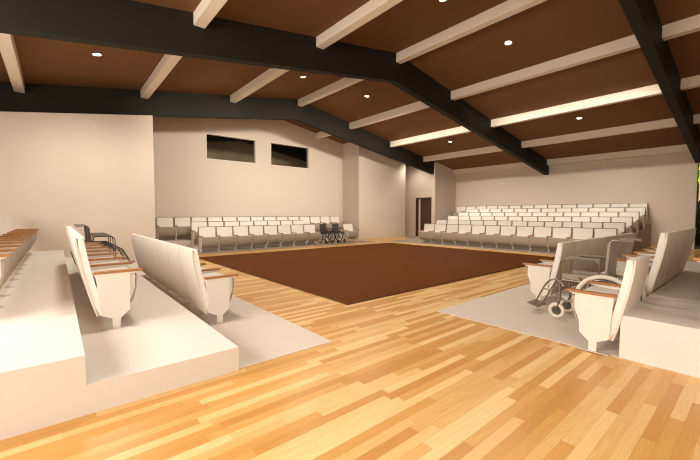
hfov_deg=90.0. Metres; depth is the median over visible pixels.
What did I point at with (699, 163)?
broadleaf tree
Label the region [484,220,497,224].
seat
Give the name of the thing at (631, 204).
cushion
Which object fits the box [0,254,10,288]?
seat
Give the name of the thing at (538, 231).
cushion
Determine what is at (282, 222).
seat
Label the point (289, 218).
cushion
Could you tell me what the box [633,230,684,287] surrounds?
seat
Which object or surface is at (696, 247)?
window
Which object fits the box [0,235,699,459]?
floor
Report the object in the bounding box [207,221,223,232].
seat
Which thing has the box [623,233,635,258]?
seat
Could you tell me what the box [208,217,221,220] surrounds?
cushion
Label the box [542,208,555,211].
seat
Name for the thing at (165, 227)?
seat
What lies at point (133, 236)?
seat
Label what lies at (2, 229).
cushion
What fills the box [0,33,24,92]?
purlin
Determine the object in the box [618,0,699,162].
roof beam
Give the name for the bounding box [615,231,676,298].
seat
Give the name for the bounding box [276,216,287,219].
seat
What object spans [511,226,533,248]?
seat
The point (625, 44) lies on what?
purlin
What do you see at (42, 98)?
roof beam
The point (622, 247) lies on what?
seat
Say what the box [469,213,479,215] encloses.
cushion
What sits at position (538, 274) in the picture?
seat
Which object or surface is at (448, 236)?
seat
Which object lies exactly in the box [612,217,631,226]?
cushion
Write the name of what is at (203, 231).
cushion
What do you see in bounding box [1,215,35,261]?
seat
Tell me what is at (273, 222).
seat
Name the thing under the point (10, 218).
cushion
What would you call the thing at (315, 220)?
cushion
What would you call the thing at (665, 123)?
purlin
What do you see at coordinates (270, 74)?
purlin
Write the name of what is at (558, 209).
seat
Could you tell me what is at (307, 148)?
window
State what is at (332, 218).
cushion
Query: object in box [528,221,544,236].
seat
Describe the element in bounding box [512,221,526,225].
cushion
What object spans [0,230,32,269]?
seat
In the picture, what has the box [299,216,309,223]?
seat
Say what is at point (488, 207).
seat
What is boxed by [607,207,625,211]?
seat
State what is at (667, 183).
wall
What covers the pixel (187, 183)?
wall
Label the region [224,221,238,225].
cushion
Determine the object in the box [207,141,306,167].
wall
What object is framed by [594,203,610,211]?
seat
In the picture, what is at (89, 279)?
backrest
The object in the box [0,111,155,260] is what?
wall
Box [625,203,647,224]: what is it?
seat
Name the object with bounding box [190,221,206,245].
seat
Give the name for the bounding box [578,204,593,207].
seat
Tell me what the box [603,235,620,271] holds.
seat
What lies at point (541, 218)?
seat
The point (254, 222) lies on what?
seat
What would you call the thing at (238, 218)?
seat
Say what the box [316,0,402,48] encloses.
purlin
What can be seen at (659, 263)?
backrest
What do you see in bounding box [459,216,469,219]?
seat
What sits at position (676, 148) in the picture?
purlin
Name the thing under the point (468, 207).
seat
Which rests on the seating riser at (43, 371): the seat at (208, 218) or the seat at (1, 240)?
the seat at (1, 240)
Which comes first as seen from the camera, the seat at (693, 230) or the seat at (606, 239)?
the seat at (693, 230)
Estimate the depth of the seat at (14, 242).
5.33 m
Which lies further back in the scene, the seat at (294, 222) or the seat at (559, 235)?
the seat at (294, 222)
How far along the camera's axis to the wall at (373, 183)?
22.44 m
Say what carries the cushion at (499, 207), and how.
on the seat at (499, 206)
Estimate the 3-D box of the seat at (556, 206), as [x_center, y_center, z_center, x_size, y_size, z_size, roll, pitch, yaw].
[11.393,-0.922,19.714,0.657,1.041,0.779,-2,3,-40]
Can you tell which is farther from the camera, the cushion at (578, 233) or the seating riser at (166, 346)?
the cushion at (578, 233)
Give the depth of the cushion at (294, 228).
17.83 m
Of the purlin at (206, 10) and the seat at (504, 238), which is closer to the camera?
the purlin at (206, 10)
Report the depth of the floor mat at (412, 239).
17.02 m
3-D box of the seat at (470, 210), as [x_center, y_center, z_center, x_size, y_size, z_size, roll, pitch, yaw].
[7.718,-0.828,22.330,0.657,1.041,0.779,-2,3,-40]
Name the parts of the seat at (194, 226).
panel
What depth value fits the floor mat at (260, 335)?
4.70 m
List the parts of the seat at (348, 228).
panel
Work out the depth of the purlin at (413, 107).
16.57 m
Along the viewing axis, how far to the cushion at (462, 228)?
17.84 m
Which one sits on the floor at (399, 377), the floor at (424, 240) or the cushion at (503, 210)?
the floor at (424, 240)
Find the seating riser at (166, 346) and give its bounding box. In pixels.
[65,256,238,414]
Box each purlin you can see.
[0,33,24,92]
[140,54,181,98]
[193,0,227,28]
[230,68,288,102]
[298,77,362,106]
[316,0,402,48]
[316,131,330,138]
[349,101,429,128]
[390,126,470,146]
[396,0,546,63]
[423,146,502,161]
[451,35,640,99]
[453,162,529,173]
[491,84,661,127]
[521,118,677,147]
[547,144,689,164]
[662,14,699,40]
[680,75,699,89]
[693,114,699,123]
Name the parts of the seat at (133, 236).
backrest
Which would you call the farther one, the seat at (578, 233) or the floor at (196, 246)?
the floor at (196, 246)
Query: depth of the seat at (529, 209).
19.57 m
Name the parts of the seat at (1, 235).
armrest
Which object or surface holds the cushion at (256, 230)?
on the seat at (256, 231)
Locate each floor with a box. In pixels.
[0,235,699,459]
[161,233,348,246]
[187,241,315,250]
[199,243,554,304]
[423,239,556,251]
[558,261,696,311]
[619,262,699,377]
[632,230,643,249]
[632,235,637,251]
[639,224,650,247]
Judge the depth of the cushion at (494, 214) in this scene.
19.99 m
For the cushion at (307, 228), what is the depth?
18.33 m
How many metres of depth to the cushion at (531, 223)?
16.29 m
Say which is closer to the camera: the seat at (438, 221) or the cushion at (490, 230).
the cushion at (490, 230)
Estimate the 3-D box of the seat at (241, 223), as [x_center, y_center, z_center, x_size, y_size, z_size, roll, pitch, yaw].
[-4.961,0.080,17.057,0.779,1.041,0.657,-2,3,-40]
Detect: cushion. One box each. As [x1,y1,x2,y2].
[0,215,5,234]
[1,215,8,233]
[5,215,11,231]
[8,215,14,230]
[191,222,206,231]
[192,217,206,221]
[199,227,215,247]
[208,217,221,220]
[208,222,222,230]
[216,227,232,246]
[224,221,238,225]
[233,226,247,245]
[240,221,252,225]
[249,226,262,244]
[264,225,276,243]
[278,225,290,242]
[288,217,298,219]
[291,225,304,241]
[304,225,314,232]
[310,217,319,223]
[320,216,329,222]
[330,216,338,222]
[343,224,352,231]
[424,224,434,239]
[435,224,445,232]
[446,225,457,232]
[457,206,465,211]
[457,225,470,241]
[459,213,468,215]
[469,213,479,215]
[471,225,484,242]
[486,226,499,243]
[493,213,503,215]
[498,206,508,208]
[498,221,511,225]
[500,226,515,244]
[502,209,513,211]
[505,212,517,215]
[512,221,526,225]
[515,226,532,245]
[528,209,540,211]
[528,221,543,227]
[534,227,551,247]
[545,222,561,226]
[552,227,571,237]
[563,222,580,227]
[572,228,592,238]
[594,229,616,237]
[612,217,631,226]
[619,212,638,221]
[626,207,644,215]
[630,203,647,210]
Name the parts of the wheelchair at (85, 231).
backrest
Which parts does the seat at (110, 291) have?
backrest, panel, seat, foot plate, armrest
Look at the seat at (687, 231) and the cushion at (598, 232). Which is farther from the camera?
the cushion at (598, 232)
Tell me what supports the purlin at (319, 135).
attached to the ceiling
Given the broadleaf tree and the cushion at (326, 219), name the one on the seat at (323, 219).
the cushion at (326, 219)
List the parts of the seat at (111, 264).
backrest, panel, seat, armrest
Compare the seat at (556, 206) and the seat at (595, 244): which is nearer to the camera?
the seat at (595, 244)
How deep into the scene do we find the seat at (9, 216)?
9.36 m
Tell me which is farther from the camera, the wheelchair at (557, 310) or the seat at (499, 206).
the seat at (499, 206)
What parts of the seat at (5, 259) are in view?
seat, armrest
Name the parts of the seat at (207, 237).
panel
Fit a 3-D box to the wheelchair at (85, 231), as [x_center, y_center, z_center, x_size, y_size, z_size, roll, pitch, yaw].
[-6.730,0.373,9.458,1.262,1.089,0.607,-2,3,-40]
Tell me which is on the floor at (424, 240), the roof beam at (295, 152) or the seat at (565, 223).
the seat at (565, 223)
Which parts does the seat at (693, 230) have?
backrest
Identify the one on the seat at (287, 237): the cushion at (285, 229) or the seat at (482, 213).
the cushion at (285, 229)
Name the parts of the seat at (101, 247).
armrest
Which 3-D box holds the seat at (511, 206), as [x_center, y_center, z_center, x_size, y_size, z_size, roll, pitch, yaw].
[9.956,-1.002,21.425,0.657,1.041,0.779,-2,3,-40]
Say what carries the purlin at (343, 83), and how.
attached to the ceiling
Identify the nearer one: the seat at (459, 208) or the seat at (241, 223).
the seat at (241, 223)
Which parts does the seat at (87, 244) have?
armrest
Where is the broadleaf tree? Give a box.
[698,163,699,200]
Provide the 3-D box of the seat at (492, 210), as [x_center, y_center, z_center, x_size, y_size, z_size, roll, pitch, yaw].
[8.676,-0.774,21.190,0.657,1.041,0.779,-2,3,-40]
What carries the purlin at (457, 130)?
attached to the ceiling
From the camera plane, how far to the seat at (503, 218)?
18.66 m
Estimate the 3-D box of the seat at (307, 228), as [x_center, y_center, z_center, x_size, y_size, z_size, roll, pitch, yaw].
[-1.976,0.227,18.180,0.835,1.041,0.657,-2,3,-40]
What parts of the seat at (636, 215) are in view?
panel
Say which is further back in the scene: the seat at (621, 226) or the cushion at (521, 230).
the cushion at (521, 230)
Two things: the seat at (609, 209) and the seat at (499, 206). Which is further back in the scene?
the seat at (499, 206)
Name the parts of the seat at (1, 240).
armrest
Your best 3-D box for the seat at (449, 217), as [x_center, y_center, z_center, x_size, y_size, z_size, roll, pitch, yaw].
[5.975,-0.327,20.889,0.657,1.041,0.779,-2,3,-40]
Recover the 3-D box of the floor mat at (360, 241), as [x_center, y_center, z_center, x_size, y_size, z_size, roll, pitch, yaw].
[-3.254,0.815,16.808,11.150,0.006,1.209,-2,3,-40]
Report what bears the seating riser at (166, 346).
on the floor at (399, 377)
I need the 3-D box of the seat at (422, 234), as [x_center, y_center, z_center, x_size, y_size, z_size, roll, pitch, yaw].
[4.231,0.168,19.447,0.657,1.041,0.779,-2,3,-40]
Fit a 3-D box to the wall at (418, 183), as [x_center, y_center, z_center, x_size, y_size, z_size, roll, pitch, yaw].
[4.760,-2.046,25.093,0.300,5.151,3.430,-2,3,-40]
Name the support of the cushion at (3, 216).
on the seat at (3, 216)
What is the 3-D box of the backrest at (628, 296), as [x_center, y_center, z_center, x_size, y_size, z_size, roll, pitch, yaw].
[3.244,0.776,4.105,0.711,0.925,0.250,-2,3,-40]
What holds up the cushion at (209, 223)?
on the seat at (209, 223)
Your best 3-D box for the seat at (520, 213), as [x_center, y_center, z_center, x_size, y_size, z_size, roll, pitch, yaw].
[9.241,-0.444,18.759,0.657,1.041,0.779,-2,3,-40]
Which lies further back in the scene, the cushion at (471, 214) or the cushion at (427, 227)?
the cushion at (471, 214)
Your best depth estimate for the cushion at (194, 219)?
16.79 m
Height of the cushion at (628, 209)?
0.854 m
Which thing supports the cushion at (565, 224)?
on the seat at (565, 223)
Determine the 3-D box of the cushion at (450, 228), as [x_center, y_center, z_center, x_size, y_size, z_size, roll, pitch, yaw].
[5.342,0.148,18.395,0.234,0.854,0.671,-2,3,-40]
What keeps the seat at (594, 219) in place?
on the floor
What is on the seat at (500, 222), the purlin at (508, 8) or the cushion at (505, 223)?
the cushion at (505, 223)
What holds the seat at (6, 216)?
on the seating riser at (43, 371)
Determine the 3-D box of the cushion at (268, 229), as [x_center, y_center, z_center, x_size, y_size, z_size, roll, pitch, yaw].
[-3.801,0.219,16.876,0.671,0.854,0.234,-2,3,-40]
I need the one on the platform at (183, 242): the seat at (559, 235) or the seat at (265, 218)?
the seat at (265, 218)
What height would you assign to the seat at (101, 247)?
1.090 m
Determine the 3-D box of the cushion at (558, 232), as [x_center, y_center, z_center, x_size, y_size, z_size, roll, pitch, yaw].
[8.694,0.334,14.405,0.234,0.854,0.671,-2,3,-40]
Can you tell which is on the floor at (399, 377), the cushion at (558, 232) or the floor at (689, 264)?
the floor at (689, 264)
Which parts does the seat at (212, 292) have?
backrest, seat, panel, foot plate, armrest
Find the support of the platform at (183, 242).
on the floor at (399, 377)
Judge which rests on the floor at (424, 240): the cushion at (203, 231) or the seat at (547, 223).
the seat at (547, 223)
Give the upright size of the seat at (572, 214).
1.041 m
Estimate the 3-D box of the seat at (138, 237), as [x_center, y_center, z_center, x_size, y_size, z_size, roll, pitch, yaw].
[-4.550,0.669,8.179,0.657,1.090,0.779,-2,3,-40]
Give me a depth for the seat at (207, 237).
14.79 m
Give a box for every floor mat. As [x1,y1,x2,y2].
[122,260,331,368]
[198,240,371,253]
[392,236,555,254]
[437,284,619,357]
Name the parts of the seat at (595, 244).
backrest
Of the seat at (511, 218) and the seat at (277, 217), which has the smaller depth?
the seat at (511, 218)
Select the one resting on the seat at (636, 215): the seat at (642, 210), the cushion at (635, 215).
the cushion at (635, 215)
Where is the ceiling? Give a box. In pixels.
[0,0,699,169]
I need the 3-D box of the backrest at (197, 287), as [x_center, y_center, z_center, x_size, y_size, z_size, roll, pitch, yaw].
[-2.312,0.724,5.230,0.250,0.925,0.711,-2,3,-40]
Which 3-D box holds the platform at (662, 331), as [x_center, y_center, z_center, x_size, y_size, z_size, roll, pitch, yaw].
[8.056,1.133,4.929,9.095,0.478,4.906,-2,3,-40]
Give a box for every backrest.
[74,235,100,315]
[179,246,208,312]
[548,241,574,291]
[608,255,645,339]
[646,231,670,294]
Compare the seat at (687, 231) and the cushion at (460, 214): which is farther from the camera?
the cushion at (460, 214)
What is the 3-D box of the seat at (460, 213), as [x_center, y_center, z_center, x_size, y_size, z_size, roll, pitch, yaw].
[6.847,-0.577,21.610,0.657,1.041,0.779,-2,3,-40]
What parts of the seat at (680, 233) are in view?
armrest, backrest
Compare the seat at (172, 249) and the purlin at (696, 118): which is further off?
the purlin at (696, 118)
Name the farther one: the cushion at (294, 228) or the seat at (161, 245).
the cushion at (294, 228)
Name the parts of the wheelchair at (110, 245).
backrest, frame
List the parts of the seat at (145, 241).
backrest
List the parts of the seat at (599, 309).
armrest, foot plate, panel, seat, armrest, backrest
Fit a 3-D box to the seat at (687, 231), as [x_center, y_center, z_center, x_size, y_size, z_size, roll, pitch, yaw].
[5.585,0.522,6.273,0.779,1.090,0.657,-2,3,-40]
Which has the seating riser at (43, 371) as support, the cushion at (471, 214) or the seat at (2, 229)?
the seat at (2, 229)
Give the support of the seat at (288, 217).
on the platform at (183, 242)
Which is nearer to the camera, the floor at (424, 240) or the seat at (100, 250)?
the seat at (100, 250)
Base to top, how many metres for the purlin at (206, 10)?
0.306 m
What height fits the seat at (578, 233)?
1.041 m
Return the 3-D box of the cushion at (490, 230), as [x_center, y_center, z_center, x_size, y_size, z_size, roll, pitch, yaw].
[6.778,0.228,16.685,0.234,0.854,0.671,-2,3,-40]
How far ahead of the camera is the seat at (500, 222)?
17.38 m
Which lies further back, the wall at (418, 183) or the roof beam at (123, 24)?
the wall at (418, 183)
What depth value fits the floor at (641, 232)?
15.66 m
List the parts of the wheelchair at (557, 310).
foot plate, foot plate, frame, seat, frame, backrest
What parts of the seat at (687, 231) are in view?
backrest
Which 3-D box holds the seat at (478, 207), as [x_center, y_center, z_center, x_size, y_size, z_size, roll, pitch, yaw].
[8.520,-1.082,23.135,0.657,1.041,0.779,-2,3,-40]
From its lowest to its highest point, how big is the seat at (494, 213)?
1.041 m
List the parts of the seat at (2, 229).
armrest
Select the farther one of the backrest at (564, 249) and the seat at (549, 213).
the seat at (549, 213)
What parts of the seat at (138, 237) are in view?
backrest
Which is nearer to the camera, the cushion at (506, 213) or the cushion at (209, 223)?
the cushion at (209, 223)
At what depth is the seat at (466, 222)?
19.08 m
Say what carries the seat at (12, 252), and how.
on the seating riser at (43, 371)
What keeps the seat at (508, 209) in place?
on the floor at (641, 232)
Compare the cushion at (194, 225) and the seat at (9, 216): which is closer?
the seat at (9, 216)
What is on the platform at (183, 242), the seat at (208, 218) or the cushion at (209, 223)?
the seat at (208, 218)
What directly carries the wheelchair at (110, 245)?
on the seating riser at (166, 346)
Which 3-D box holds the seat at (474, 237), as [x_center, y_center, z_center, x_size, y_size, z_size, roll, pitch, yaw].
[6.147,0.274,17.167,0.657,1.041,0.779,-2,3,-40]
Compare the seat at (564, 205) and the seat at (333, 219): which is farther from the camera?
the seat at (333, 219)
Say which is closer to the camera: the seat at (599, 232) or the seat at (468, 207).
the seat at (599, 232)
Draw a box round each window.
[205,132,256,163]
[270,142,308,168]
[694,163,699,248]
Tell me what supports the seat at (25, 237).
on the seating riser at (43, 371)
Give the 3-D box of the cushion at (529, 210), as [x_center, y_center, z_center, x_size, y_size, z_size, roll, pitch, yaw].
[10.265,-0.768,19.568,0.234,0.854,0.671,-2,3,-40]
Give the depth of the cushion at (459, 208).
24.36 m
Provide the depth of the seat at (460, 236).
17.71 m
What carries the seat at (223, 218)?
on the platform at (183, 242)
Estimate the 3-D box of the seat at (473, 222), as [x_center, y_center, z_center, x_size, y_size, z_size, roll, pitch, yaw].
[6.540,0.003,18.458,0.657,1.041,0.779,-2,3,-40]
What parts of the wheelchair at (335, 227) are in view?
backrest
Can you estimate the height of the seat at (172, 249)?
1.090 m
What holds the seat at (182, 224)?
on the platform at (183, 242)
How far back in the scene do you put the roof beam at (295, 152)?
23.29 m
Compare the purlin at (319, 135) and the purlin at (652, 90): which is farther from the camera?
the purlin at (319, 135)
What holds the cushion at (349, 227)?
on the seat at (348, 228)
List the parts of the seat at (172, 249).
backrest, armrest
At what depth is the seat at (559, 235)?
14.34 m
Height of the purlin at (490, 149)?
0.313 m
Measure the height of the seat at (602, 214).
1.041 m
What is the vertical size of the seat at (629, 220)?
1.041 m
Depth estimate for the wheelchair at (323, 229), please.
18.76 m
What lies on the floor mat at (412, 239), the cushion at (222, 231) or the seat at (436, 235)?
the seat at (436, 235)
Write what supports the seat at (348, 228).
on the floor mat at (360, 241)
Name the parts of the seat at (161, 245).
backrest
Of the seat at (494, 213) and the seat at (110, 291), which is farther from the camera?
the seat at (494, 213)
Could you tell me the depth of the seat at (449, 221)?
19.66 m
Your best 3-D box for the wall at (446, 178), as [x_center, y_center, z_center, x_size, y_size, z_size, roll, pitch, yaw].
[6.703,-2.027,24.668,2.130,5.151,0.280,-2,3,-40]
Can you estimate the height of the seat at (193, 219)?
1.041 m
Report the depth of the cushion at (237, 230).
15.92 m
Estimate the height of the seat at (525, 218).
1.041 m
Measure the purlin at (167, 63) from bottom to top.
0.306 m
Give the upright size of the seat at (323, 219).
1.041 m
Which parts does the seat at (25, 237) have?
armrest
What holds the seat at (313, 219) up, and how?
on the platform at (183, 242)
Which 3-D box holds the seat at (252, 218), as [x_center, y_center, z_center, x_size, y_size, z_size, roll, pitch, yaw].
[-4.830,-0.195,18.547,0.779,1.041,0.657,-2,3,-40]
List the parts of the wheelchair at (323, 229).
backrest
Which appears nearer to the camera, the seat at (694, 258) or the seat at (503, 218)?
the seat at (694, 258)
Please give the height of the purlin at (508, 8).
0.304 m
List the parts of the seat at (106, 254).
backrest, armrest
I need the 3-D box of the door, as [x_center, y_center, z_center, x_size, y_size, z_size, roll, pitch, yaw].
[5.203,-0.903,24.525,0.220,2.720,1.350,-2,3,-40]
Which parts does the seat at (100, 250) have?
armrest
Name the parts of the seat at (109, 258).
backrest, armrest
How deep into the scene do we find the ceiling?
11.24 m
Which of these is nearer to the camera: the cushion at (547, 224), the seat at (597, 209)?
the cushion at (547, 224)
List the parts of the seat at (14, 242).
armrest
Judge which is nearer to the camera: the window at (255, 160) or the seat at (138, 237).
the seat at (138, 237)
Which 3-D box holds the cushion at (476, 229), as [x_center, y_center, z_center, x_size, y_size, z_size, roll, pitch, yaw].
[6.299,0.201,17.255,0.234,0.854,0.671,-2,3,-40]
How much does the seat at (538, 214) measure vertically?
1.041 m
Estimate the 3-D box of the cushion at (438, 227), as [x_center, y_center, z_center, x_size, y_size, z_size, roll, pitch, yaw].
[4.863,0.121,18.965,0.234,0.854,0.671,-2,3,-40]
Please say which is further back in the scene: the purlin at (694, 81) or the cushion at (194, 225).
the cushion at (194, 225)
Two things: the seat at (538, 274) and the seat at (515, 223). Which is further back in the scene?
the seat at (515, 223)
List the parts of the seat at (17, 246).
armrest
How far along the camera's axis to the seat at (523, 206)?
20.94 m
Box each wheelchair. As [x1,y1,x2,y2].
[71,224,126,259]
[72,225,135,262]
[317,223,334,243]
[328,224,347,242]
[527,237,646,317]
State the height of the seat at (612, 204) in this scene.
1.041 m
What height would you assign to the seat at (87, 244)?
1.090 m
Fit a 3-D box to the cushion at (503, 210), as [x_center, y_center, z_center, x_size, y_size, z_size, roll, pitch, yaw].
[9.307,-0.821,20.708,0.234,0.854,0.671,-2,3,-40]
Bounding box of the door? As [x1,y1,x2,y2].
[415,197,431,235]
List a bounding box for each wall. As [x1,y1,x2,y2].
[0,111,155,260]
[153,117,342,239]
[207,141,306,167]
[343,142,405,239]
[405,162,437,235]
[437,163,455,219]
[455,152,697,248]
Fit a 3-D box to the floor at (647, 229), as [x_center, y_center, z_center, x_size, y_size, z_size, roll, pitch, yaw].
[10.550,0.095,20.693,1.468,1.082,10.900,-2,3,-40]
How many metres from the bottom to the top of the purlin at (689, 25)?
0.313 m
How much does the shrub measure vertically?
2.559 m
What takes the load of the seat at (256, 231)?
on the floor mat at (360, 241)
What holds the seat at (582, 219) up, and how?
on the floor
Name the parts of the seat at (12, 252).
armrest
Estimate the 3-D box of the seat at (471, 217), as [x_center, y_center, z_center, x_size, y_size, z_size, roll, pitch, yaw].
[6.933,-0.274,19.749,0.657,1.041,0.779,-2,3,-40]
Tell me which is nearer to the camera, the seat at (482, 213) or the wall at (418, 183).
the seat at (482, 213)
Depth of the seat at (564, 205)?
19.25 m
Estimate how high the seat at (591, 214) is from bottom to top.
1.041 m
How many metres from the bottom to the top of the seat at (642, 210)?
1.041 m
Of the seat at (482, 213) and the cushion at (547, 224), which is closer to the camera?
the cushion at (547, 224)
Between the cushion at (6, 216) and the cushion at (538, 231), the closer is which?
the cushion at (6, 216)
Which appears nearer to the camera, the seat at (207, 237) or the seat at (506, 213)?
the seat at (207, 237)
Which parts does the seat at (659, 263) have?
panel, seat, armrest, backrest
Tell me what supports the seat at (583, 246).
on the floor mat at (509, 309)
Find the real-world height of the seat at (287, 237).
1.041 m
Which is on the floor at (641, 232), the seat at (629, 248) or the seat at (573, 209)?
the seat at (573, 209)
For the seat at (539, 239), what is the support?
on the floor mat at (412, 239)
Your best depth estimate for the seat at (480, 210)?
21.85 m
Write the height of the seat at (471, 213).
1.041 m
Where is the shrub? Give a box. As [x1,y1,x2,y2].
[695,200,699,245]
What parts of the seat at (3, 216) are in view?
armrest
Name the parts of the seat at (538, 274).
armrest, panel, seat, backrest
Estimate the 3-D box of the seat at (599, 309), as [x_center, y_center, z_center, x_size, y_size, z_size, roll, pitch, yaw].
[3.127,0.852,4.247,0.835,1.090,0.657,-2,3,-40]
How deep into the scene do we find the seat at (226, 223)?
16.75 m
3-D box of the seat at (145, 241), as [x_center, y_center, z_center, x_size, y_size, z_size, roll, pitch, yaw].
[-4.071,0.695,7.609,0.657,1.090,0.779,-2,3,-40]
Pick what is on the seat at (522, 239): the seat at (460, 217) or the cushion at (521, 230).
the cushion at (521, 230)
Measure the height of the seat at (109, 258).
1.090 m
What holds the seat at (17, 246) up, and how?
on the seating riser at (43, 371)
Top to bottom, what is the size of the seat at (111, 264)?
1.090 m
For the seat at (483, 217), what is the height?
1.041 m
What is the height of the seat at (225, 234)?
1.041 m
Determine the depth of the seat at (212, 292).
5.08 m
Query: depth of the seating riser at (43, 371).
2.86 m
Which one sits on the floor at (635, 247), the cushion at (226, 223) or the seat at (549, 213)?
the seat at (549, 213)
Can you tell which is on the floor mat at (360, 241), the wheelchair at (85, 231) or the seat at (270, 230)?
the seat at (270, 230)
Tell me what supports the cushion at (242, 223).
on the seat at (241, 223)
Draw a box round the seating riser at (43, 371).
[0,250,86,440]
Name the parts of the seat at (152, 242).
backrest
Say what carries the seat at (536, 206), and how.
on the floor at (647, 229)
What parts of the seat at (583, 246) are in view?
backrest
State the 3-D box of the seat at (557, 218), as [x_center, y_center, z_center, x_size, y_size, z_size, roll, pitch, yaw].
[9.806,-0.114,16.328,0.657,1.041,0.779,-2,3,-40]
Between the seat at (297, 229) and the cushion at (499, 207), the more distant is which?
the cushion at (499, 207)
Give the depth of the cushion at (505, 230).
16.11 m
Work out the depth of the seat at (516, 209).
20.14 m
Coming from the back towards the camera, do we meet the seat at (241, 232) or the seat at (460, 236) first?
the seat at (460, 236)
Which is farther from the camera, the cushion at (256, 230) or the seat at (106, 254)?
the cushion at (256, 230)
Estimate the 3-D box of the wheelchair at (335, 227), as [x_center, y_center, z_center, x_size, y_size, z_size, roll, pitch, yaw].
[-0.612,0.154,19.192,0.607,1.089,1.262,-2,3,-40]
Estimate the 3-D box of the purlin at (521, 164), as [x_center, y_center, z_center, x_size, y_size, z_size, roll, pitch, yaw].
[9.375,-4.026,22.735,0.240,0.313,5.968,-2,3,-40]
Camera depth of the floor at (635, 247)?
15.08 m
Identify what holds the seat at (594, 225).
on the floor at (424, 240)
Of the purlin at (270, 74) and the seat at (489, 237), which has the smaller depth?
the purlin at (270, 74)
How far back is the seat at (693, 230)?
6.51 m
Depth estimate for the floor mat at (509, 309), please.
5.43 m
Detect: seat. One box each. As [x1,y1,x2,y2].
[0,215,33,265]
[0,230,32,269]
[0,236,29,274]
[0,239,27,280]
[0,241,24,287]
[0,244,21,296]
[0,248,16,307]
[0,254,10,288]
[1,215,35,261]
[5,215,36,258]
[8,215,38,255]
[65,226,103,276]
[66,227,107,282]
[67,228,112,288]
[67,229,117,295]
[69,230,124,305]
[70,232,132,316]
[72,235,142,330]
[130,234,152,279]
[136,235,160,284]
[142,237,169,290]
[148,238,178,296]
[156,217,176,238]
[156,241,205,304]
[166,243,220,313]
[174,217,190,239]
[178,246,238,325]
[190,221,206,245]
[191,217,207,226]
[198,226,219,251]
[207,217,221,225]
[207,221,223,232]
[215,226,236,250]
[222,217,236,224]
[224,221,238,233]
[232,226,252,249]
[237,216,249,220]
[239,221,252,234]
[248,225,267,248]
[250,216,262,220]
[253,221,266,224]
[263,216,275,220]
[263,225,281,247]
[267,220,279,224]
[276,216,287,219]
[277,225,295,246]
[280,220,291,224]
[287,216,298,219]
[290,224,308,245]
[292,220,303,224]
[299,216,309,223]
[303,224,320,244]
[309,216,322,230]
[319,216,334,229]
[329,216,344,231]
[342,223,359,241]
[417,223,434,241]
[428,224,446,242]
[436,220,447,223]
[440,224,458,243]
[447,220,458,223]
[448,216,458,219]
[452,224,471,244]
[453,206,466,215]
[459,212,469,215]
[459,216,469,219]
[459,220,470,224]
[466,206,476,211]
[466,225,485,245]
[469,209,478,211]
[469,212,480,215]
[470,216,481,219]
[471,220,483,225]
[476,206,486,208]
[479,209,490,211]
[479,225,500,246]
[481,212,492,216]
[482,216,494,219]
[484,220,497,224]
[487,206,497,208]
[490,209,501,211]
[493,212,504,215]
[494,225,516,247]
[495,216,508,220]
[498,205,509,208]
[498,220,512,234]
[502,208,514,211]
[505,212,518,220]
[509,216,522,224]
[510,205,521,207]
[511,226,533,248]
[512,221,527,235]
[515,208,527,215]
[519,212,532,215]
[522,205,533,207]
[522,241,577,304]
[523,216,537,221]
[528,208,541,211]
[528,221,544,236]
[528,226,552,250]
[533,212,547,218]
[534,205,547,207]
[538,216,554,220]
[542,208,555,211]
[544,239,590,290]
[545,221,562,233]
[546,227,572,251]
[548,204,561,210]
[548,212,563,215]
[555,216,571,221]
[556,208,571,211]
[562,204,576,207]
[563,221,581,234]
[564,212,580,219]
[566,227,593,240]
[566,255,650,355]
[572,208,588,211]
[572,216,590,225]
[576,237,601,285]
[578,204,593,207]
[581,212,598,218]
[582,222,602,232]
[588,228,617,238]
[589,207,606,213]
[591,217,610,225]
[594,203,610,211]
[594,236,611,272]
[599,212,618,221]
[603,222,625,233]
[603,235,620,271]
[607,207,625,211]
[611,203,628,210]
[612,217,632,232]
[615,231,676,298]
[618,234,628,258]
[619,212,639,235]
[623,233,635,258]
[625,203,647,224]
[626,207,645,229]
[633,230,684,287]
[638,229,690,280]
[648,228,695,276]
[692,257,699,261]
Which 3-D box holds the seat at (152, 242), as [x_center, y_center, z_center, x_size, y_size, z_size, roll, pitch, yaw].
[-3.592,0.722,7.039,0.657,1.090,0.779,-2,3,-40]
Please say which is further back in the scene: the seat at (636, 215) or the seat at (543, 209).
the seat at (543, 209)
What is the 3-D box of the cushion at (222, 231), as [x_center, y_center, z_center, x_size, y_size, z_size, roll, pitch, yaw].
[-5.513,0.286,15.441,0.671,0.854,0.234,-2,3,-40]
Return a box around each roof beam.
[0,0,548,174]
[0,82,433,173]
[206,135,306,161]
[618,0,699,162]

